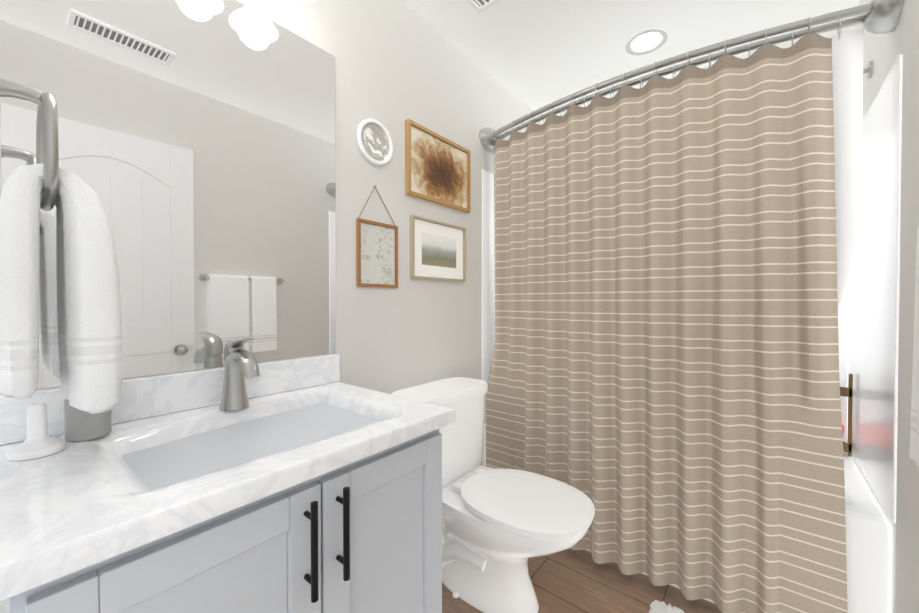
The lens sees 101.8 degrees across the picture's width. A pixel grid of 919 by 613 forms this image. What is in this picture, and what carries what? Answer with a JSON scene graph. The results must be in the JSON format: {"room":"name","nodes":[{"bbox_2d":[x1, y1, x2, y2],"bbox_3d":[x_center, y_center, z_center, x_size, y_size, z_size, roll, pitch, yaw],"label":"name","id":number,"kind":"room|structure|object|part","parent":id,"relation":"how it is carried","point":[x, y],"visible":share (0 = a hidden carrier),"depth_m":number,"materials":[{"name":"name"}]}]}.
{"room":"bathroom","nodes":[
{"label":"bathroom","id":0,"kind":"room"},
{"bbox_2d":[0,0,544,612],"bbox_3d":[-0.219,-0.093,1.738,0.120,2.440,2.720,1,1,39],"label":"wall","id":1,"kind":"structure","parent":0,"point":[398,62],"depth_m":1.59,"materials":[{"name":"grey paint"}]},
{"bbox_2d":[0,0,335,388],"bbox_3d":[-0.689,-0.361,1.052,0.005,1.067,0.763,1,1,39],"label":"mirror","id":2,"kind":"object","parent":1,"relation":"attached to","point":[196,138],"visible":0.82,"depth_m":1.00,"materials":[{"name":"clear glass"}]},
{"bbox_2d":[0,354,339,444],"bbox_3d":[-0.686,0.225,1.048,0.020,0.100,0.786,1,1,39],"label":"backsplash","id":3,"kind":"structure","parent":1,"relation":"attached to","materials":[{"name":"stone"}]},
{"bbox_2d":[295,0,317,2],"bbox_3d":[-0.607,-1.016,0.973,0.223,0.155,0.500,1,1,39],"label":"sconce","id":4,"kind":"object","parent":1,"relation":"attached to","point":[306,1],"visible":1,"depth_m":1.15,"materials":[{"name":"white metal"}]},
{"bbox_2d":[357,119,392,164],"bbox_3d":[-0.333,-0.650,1.479,0.020,0.174,0.174,1,1,39],"label":"decorative plate","id":5,"kind":"object","parent":1,"relation":"attached to","point":[374,140],"visible":1,"depth_m":1.48,"materials":[{"name":"white ceramic"}]},
{"bbox_2d":[356,185,397,287],"bbox_3d":[-0.326,-0.279,1.497,0.013,0.404,0.200,1,1,39],"label":"picture frame","id":6,"kind":"object","parent":1,"relation":"attached to","point":[377,254],"visible":1,"depth_m":1.49,"materials":[{"name":"brown wood"}]},
{"bbox_2d":[405,119,470,212],"bbox_3d":[-0.088,-0.649,1.780,0.021,0.320,0.440,1,1,39],"label":"framed picture","id":7,"kind":"object","parent":1,"relation":"attached to","point":[437,168],"visible":0.98,"depth_m":1.75},
{"bbox_2d":[410,215,465,281],"bbox_3d":[-0.093,-0.264,1.779,0.021,0.275,0.375,1,1,39],"label":"picture frame","id":8,"kind":"object","parent":1,"relation":"attached to","point":[437,250],"visible":1,"depth_m":1.76,"materials":[{"name":"beige"}]},
{"bbox_2d":[479,0,904,612],"bbox_3d":[0.733,0.043,1.611,1.522,2.070,0.283,1,1,39],"label":"shower curtain","id":9,"kind":"object","parent":1,"relation":"attached to","point":[673,256],"visible":0.96,"depth_m":1.37,"materials":[{"name":"beige fabric"}]},
{"bbox_2d":[442,548,720,612],"bbox_3d":[0.053,1.169,0.782,1.764,0.060,3.890,1,1,39],"label":"floor","id":10,"kind":"structure","parent":0,"point":[568,580],"depth_m":1.48,"materials":[{"name":"brown wood"}]},
{"bbox_2d":[0,338,455,612],"bbox_3d":[-0.471,0.610,0.879,0.573,1.055,0.786,1,1,39],"label":"bathroom vanity","id":11,"kind":"object","parent":10,"relation":"on","point":[242,481],"visible":0.96,"depth_m":0.73,"materials":[{"name":"grey stone"}]},
{"bbox_2d":[7,402,65,460],"bbox_3d":[-0.824,0.231,0.727,0.129,0.094,0.074,1,1,39],"label":"charger","id":12,"kind":"object","parent":11,"relation":"on","point":[38,442],"visible":0.98,"depth_m":0.70,"materials":[{"name":"white plastic"}]},
{"bbox_2d":[64,399,111,441],"bbox_3d":[-0.794,0.235,0.799,0.072,0.085,0.072,1,1,39],"label":"cup","id":13,"kind":"object","parent":11,"relation":"on","point":[79,425],"visible":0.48,"depth_m":0.77,"materials":[{"name":"grey"}]},
{"bbox_2d":[219,338,259,410],"bbox_3d":[-0.580,0.178,0.992,0.156,0.195,0.073,1,1,39],"label":"faucet","id":14,"kind":"object","parent":11,"relation":"on","point":[240,364],"depth_m":1.00,"materials":[{"name":"silver metal"}]},
{"bbox_2d":[392,377,594,612],"bbox_3d":[0.134,0.743,1.469,0.765,0.775,0.472,1,1,39],"label":"toilet","id":15,"kind":"object","parent":10,"relation":"on","point":[501,527],"visible":0.79,"depth_m":1.38,"materials":[{"name":"white ceramic"}]},
{"bbox_3d":[-0.075,0.374,1.634,0.228,0.041,0.472,1,1,39],"label":"tank lid","id":16,"kind":"part","parent":15,"relation":"part of","materials":[{"name":"white ceramic"}]},
{"bbox_3d":[-0.077,0.569,1.638,0.213,0.348,0.450,1,1,39],"label":"tank","id":17,"kind":"part","parent":15,"relation":"part of","materials":[{"name":"white ceramic"}]},
{"bbox_3d":[0.241,0.724,1.383,0.476,0.017,0.376,1,1,39],"label":"seat","id":18,"kind":"part","parent":15,"relation":"part of","materials":[{"name":"white plastic"}]},
{"bbox_3d":[0.241,0.703,1.383,0.491,0.022,0.386,1,1,39],"label":"lid","id":19,"kind":"part","parent":15,"relation":"part of","materials":[{"name":"white plastic"}]},
{"bbox_2d":[649,600,683,612],"bbox_3d":[0.719,1.112,1.005,0.511,0.045,0.686,1,1,39],"label":"bath mat","id":20,"kind":"object","parent":10,"relation":"on","point":[656,606],"visible":1,"depth_m":1.36,"materials":[{"name":"white fabric"}]},
{"bbox_2d":[484,423,891,612],"bbox_3d":[0.956,0.885,1.898,1.518,0.480,0.767,1,1,39],"label":"bathtub","id":21,"kind":"object","parent":10,"relation":"on","point":[869,549],"visible":0.08,"depth_m":1.17,"materials":[{"name":"white ceramic"}]},
{"bbox_2d":[403,0,859,119],"bbox_3d":[0.053,-1.341,0.752,1.764,0.080,3.890,1,1,39],"label":"ceiling","id":22,"kind":"structure","parent":0,"point":[533,55],"depth_m":1.78,"materials":[{"name":"white paint"}]},
{"bbox_2d":[466,0,500,12],"bbox_3d":[0.105,-1.304,1.481,0.250,0.012,0.250,1,1,39],"label":"air vent","id":23,"kind":"object","parent":22,"relation":"attached to","point":[479,6],"visible":1,"depth_m":1.61,"materials":[{"name":"white metal"}]},
{"bbox_2d":[625,28,667,54],"bbox_3d":[0.926,-1.310,1.853,0.188,0.008,0.188,1,1,39],"label":"recessed light","id":24,"kind":"object","parent":22,"relation":"in","point":[647,41],"visible":1,"depth_m":1.85,"materials":[{"name":"grey"}]},
{"bbox_2d":[559,26,853,115],"bbox_3d":[1.237,-0.099,2.233,1.524,2.440,0.120,1,1,39],"label":"wall","id":25,"kind":"structure","parent":0,"point":[825,35],"depth_m":1.82,"materials":[{"name":"grey paint"}]},
{"bbox_2d":[482,55,902,522],"bbox_3d":[0.957,-0.056,1.888,1.523,1.397,0.770,1,1,39],"label":"wall panels","id":26,"kind":"object","parent":25,"relation":"attached to","point":[868,323],"visible":0.25,"depth_m":1.33,"materials":[{"name":"white plastic"}]},
{"bbox_2d":[840,373,852,456],"bbox_3d":[1.670,0.465,1.702,0.150,0.356,0.150,1,1,39],"label":"caddy shelf","id":27,"kind":"object","parent":26,"relation":"attached to","point":[848,393],"visible":0.27,"depth_m":1.60,"materials":[{"name":"brown metal"}]},
{"bbox_2d":[852,0,918,612],"bbox_3d":[1.060,-0.081,0.706,0.120,2.440,2.720,1,1,39],"label":"wall","id":28,"kind":"structure","parent":0,"point":[883,52],"depth_m":1.06,"materials":[{"name":"grey paint"}]},
{"bbox_2d":[863,60,872,78],"bbox_3d":[1.468,-0.844,1.491,0.242,0.173,0.096,1,1,39],"label":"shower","id":29,"kind":"object","parent":28,"relation":"attached to","point":[868,70],"visible":0.27,"depth_m":1.41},
{"bbox_2d":[909,226,918,466],"bbox_3d":[0.880,0.079,0.637,0.069,0.524,0.523,1,1,39],"label":"towel","id":30,"kind":"object","parent":28,"relation":"attached to","point":[914,442],"visible":1,"depth_m":0.79,"materials":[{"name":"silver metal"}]},
{"bbox_3d":[-0.393,-0.075,0.215,1.524,2.440,0.130,1,1,39],"label":"wall","id":31,"kind":"structure","parent":0,"visible":0},
{"bbox_2d":[0,79,121,413],"bbox_3d":[-0.717,-0.106,0.661,0.240,0.569,0.157,1,1,39],"label":"towel ring","id":32,"kind":"object","parent":31,"relation":"attached to","point":[89,323],"visible":1,"depth_m":0.61,"materials":[{"name":"white fabric"}]}
]}

